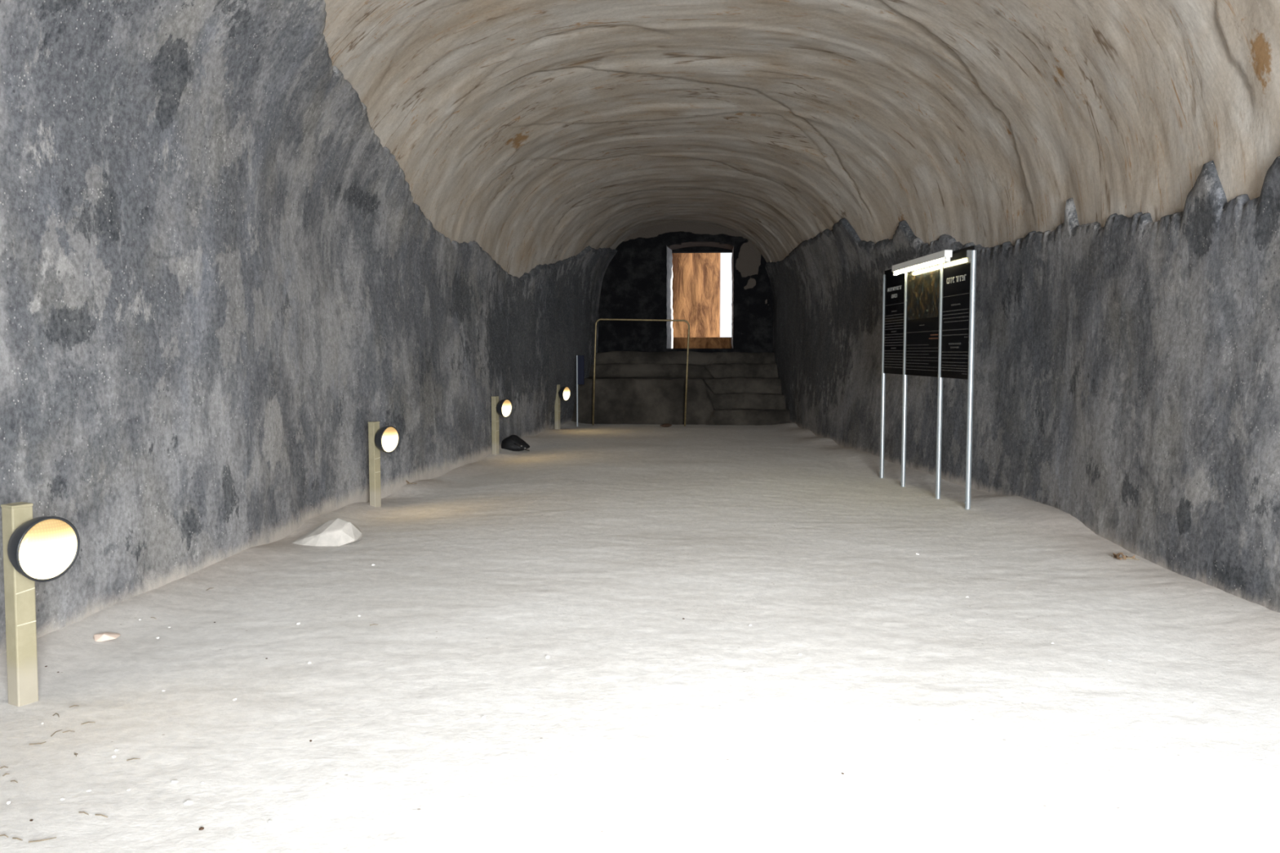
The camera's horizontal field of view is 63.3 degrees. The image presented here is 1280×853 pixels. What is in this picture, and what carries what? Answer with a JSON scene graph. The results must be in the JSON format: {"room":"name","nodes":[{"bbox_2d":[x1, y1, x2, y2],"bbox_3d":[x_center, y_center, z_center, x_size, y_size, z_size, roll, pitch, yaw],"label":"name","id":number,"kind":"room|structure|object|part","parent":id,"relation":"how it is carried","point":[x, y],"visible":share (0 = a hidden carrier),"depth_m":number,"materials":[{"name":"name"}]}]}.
{"room":"underground tunnel","nodes":[
{"label":"underground tunnel","id":0,"kind":"room"},
{"bbox_2d":[0,0,617,653],"bbox_3d":[-2.249,-1.247,9.402,1.598,4.850,28.603,0,4,4],"label":"wall","id":1,"kind":"structure","parent":0,"point":[216,272],"depth_m":7.04,"materials":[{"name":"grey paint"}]},
{"bbox_2d":[0,421,1279,852],"bbox_3d":[0.418,0.875,8.541,7.401,0.218,27.930,0,4,4],"label":"floor","id":2,"kind":"structure","parent":0,"point":[952,722],"depth_m":4.79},
{"bbox_2d":[0,502,79,706],"bbox_3d":[-2.550,0.859,4.378,0.274,1.059,0.274,3,5,27],"label":"lamp","id":3,"kind":"object","parent":2,"relation":"on","point":[40,548],"visible":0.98,"depth_m":4.36,"materials":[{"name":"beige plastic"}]},
{"bbox_3d":[-2.638,0.859,4.422,0.076,1.050,0.090,3,5,27],"label":"post","id":4,"kind":"part","parent":3,"relation":"part of","materials":[{"name":"beige wood"}]},
{"bbox_3d":[-2.441,0.511,4.297,0.039,0.254,0.254,8,7,26],"label":"lamp glass","id":5,"kind":"part","parent":3,"relation":"part of","materials":[{"name":"white glass"}]},
{"bbox_2d":[28,837,56,842],"bbox_3d":[-1.833,1.269,3.183,0.075,0.004,0.008,-2,4,-22],"label":"dry twig","id":6,"kind":"object","parent":2,"relation":"on","point":[53,837],"visible":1,"depth_m":3.18,"materials":[{"name":"brown wood"}]},
{"bbox_2d":[93,632,120,641],"bbox_3d":[-2.768,1.091,5.387,0.131,0.044,0.084,-2,5,-25],"label":"flat stone","id":7,"kind":"object","parent":2,"relation":"on","point":[102,637],"visible":1,"depth_m":5.36,"materials":[{"name":"white stone"}]},
{"bbox_2d":[183,800,192,804],"bbox_3d":[-1.507,1.253,3.460,0.028,0.012,0.024,-3,5,-32],"label":"pebble","id":8,"kind":"object","parent":2,"relation":"on","point":[188,802],"visible":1,"depth_m":3.45,"materials":[{"name":"white stone"}]},
{"bbox_2d":[292,518,362,546],"bbox_3d":[-2.517,0.838,8.311,0.548,0.206,0.369,0,4,1],"label":"rock","id":9,"kind":"object","parent":2,"relation":"on","point":[337,531],"visible":0.97,"depth_m":8.20,"materials":[{"name":"stone"}]},
{"bbox_2d":[368,421,399,506],"bbox_3d":[-2.598,0.483,10.463,0.274,1.059,0.274,2,5,27],"label":"lamp","id":10,"kind":"object","parent":2,"relation":"on","point":[386,438],"visible":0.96,"depth_m":10.45,"materials":[{"name":"brown"}]},
{"bbox_3d":[-2.685,0.484,10.508,0.076,1.050,0.090,2,5,27],"label":"post","id":11,"kind":"part","parent":10,"relation":"part of","materials":[{"name":"beige wood"}]},
{"bbox_3d":[-2.493,0.132,10.385,0.039,0.254,0.254,7,7,26],"label":"lamp glass","id":12,"kind":"part","parent":10,"relation":"part of","materials":[{"name":"white glass"}]},
{"bbox_2d":[491,395,511,454],"bbox_3d":[-2.059,0.085,15.357,0.274,1.059,0.274,2,5,27],"label":"lamp","id":13,"kind":"object","parent":2,"relation":"on","point":[503,407],"visible":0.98,"depth_m":15.34,"materials":[{"name":"brown"}]},
{"bbox_3d":[-2.146,0.086,15.402,0.076,1.050,0.090,2,5,27],"label":"post","id":14,"kind":"part","parent":13,"relation":"part of","materials":[{"name":"beige wood"}]},
{"bbox_3d":[-1.954,-0.266,15.279,0.039,0.254,0.254,7,7,26],"label":"lamp glass","id":15,"kind":"part","parent":13,"relation":"part of","materials":[{"name":"white glass"}]},
{"bbox_2d":[501,435,529,451],"bbox_3d":[-1.926,0.251,16.066,0.486,0.245,0.317,0,4,7],"label":"rock","id":16,"kind":"object","parent":2,"relation":"on","point":[513,442],"visible":0.97,"depth_m":15.96,"materials":[{"name":"stone"}]},
{"bbox_2d":[554,384,570,429],"bbox_3d":[-1.494,-0.271,19.820,0.274,1.059,0.274,2,5,27],"label":"lamp","id":17,"kind":"object","parent":2,"relation":"on","point":[563,393],"visible":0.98,"depth_m":19.81,"materials":[{"name":"brown"}]},
{"bbox_3d":[-1.581,-0.270,19.865,0.076,1.050,0.090,2,5,27],"label":"post","id":18,"kind":"part","parent":17,"relation":"part of","materials":[{"name":"beige wood"}]},
{"bbox_3d":[-1.389,-0.622,19.742,0.039,0.254,0.254,7,7,26],"label":"lamp glass","id":19,"kind":"part","parent":17,"relation":"part of","materials":[{"name":"white glass"}]},
{"bbox_2d":[576,355,584,426],"bbox_3d":[-1.192,-0.673,20.732,0.156,1.493,0.040,0,4,4],"label":"sign post","id":20,"kind":"object","parent":2,"relation":"on","point":[580,358],"visible":0.93,"depth_m":20.69,"materials":[{"name":"metal"}]},
{"bbox_2d":[591,318,689,426],"bbox_3d":[0.014,-1.051,21.051,1.991,2.279,0.040,0,4,5],"label":"pipe rail","id":21,"kind":"object","parent":2,"relation":"on","point":[599,319],"visible":0.98,"depth_m":21.00,"materials":[{"name":"gold metal"}]},
{"bbox_2d":[660,423,671,426],"bbox_3d":[0.520,-0.020,20.716,0.230,0.090,0.127,1,4,19],"label":"stone","id":22,"kind":"object","parent":2,"relation":"on","point":[664,424],"visible":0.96,"depth_m":20.68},
{"bbox_2d":[571,351,790,425],"bbox_3d":[0.831,-0.777,22.296,4.770,1.689,2.800,0,4,4],"label":"stone steps","id":23,"kind":"structure","parent":2,"relation":"on","point":[632,387],"depth_m":21.75,"materials":[{"name":"grey stone"}]},
{"bbox_2d":[879,245,976,509],"bbox_3d":[2.946,-0.477,11.105,0.178,2.589,3.047,0,4,-2],"label":"information board","id":24,"kind":"object","parent":2,"relation":"on","point":[929,300],"visible":1,"depth_m":10.60,"materials":[{"name":"metal"}]},
{"bbox_3d":[2.973,-1.230,12.101,0.018,1.230,0.899,0,4,-2],"label":"panel","id":25,"kind":"part","parent":24,"relation":"part of","materials":[{"name":"black plastic"}]},
{"bbox_2d":[884,302,903,368],"bbox_3d":[2.960,-1.058,12.113,0.003,0.741,0.785,0,4,-2],"label":"print","id":26,"kind":"object","parent":24,"relation":"attached to","point":[899,303],"depth_m":12.11},
{"bbox_2d":[906,324,937,370],"bbox_3d":[2.998,-0.843,11.061,0.004,0.481,1.107,0,4,-2],"label":"print","id":27,"kind":"object","parent":24,"relation":"attached to","point":[919,325],"depth_m":11.11},
{"bbox_3d":[3.011,-1.154,11.039,0.018,1.230,1.220,0,4,-2],"label":"panel","id":28,"kind":"part","parent":24,"relation":"part of","materials":[{"name":"black plastic"}]},
{"bbox_2d":[906,265,939,319],"bbox_3d":[3.001,-1.408,11.020,0.003,0.520,1.066,0,4,-2],"label":"picture","id":29,"kind":"object","parent":24,"relation":"attached to","point":[923,283],"depth_m":10.97},
{"bbox_2d":[941,293,968,374],"bbox_3d":[3.035,-0.889,10.010,0.003,0.757,0.745,0,4,-2],"label":"print","id":30,"kind":"object","parent":24,"relation":"attached to","point":[957,347],"depth_m":9.98},
{"bbox_3d":[3.048,-1.079,9.997,0.018,1.230,0.858,0,4,-2],"label":"panel","id":31,"kind":"part","parent":24,"relation":"part of","materials":[{"name":"black plastic"}]},
{"bbox_2d":[1112,552,1139,559],"bbox_3d":[3.404,0.911,7.265,0.159,0.053,0.101,0,4,4],"label":"leaf litter","id":32,"kind":"object","parent":2,"relation":"on","point":[1117,556],"visible":1,"depth_m":7.27,"materials":[{"name":"brown plant"}]},
{"bbox_2d":[596,222,773,352],"bbox_3d":[1.023,-2.526,23.315,5.500,5.300,0.072,0,4,4],"label":"wall","id":33,"kind":"structure","parent":0,"point":[634,283],"depth_m":23.29,"materials":[{"name":"black stone"}]},
{"bbox_2d":[671,253,720,337],"bbox_3d":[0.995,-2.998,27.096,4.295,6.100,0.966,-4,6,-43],"label":"door","id":34,"kind":"structure","parent":0,"point":[695,287],"depth_m":26.89,"materials":[{"name":"brown wood"}]},
{"bbox_2d":[671,241,733,348],"bbox_3d":[1.401,-2.758,24.447,8.500,7.000,0.240,0,4,4],"label":"wall","id":35,"kind":"structure","parent":0,"point":[692,249],"depth_m":24.23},
{"bbox_2d":[666,246,733,348],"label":"door frame","id":36,"kind":"structure","parent":35,"relation":"in","point":[669,256],"depth_m":23.81,"materials":[{"name":"stone"}]},
{"bbox_2d":[666,241,733,249],"bbox_3d":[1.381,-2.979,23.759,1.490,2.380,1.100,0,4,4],"label":"trim","id":37,"kind":"structure","parent":35,"relation":"attached to","point":[689,244],"depth_m":23.69,"materials":[{"name":"black stone"}]},
{"bbox_2d":[672,337,731,348],"bbox_3d":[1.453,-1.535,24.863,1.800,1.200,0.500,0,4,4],"label":"trim","id":38,"kind":"structure","parent":35,"relation":"attached to","point":[678,342],"depth_m":24.58,"materials":[{"name":"brown wood"}]},
{"bbox_2d":[323,0,1279,277],"bbox_3d":[0.477,-2.231,9.152,7.098,3.536,28.605,0,4,4],"label":"ceiling","id":39,"kind":"structure","parent":0,"point":[534,133],"depth_m":10.75,"materials":[{"name":"stone"}]},
{"bbox_2d":[764,155,1279,613],"bbox_3d":[3.372,-0.783,9.088,1.234,3.965,28.670,0,4,0],"label":"wall","id":40,"kind":"structure","parent":0,"point":[1126,384],"depth_m":8.15,"materials":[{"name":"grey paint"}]}
]}

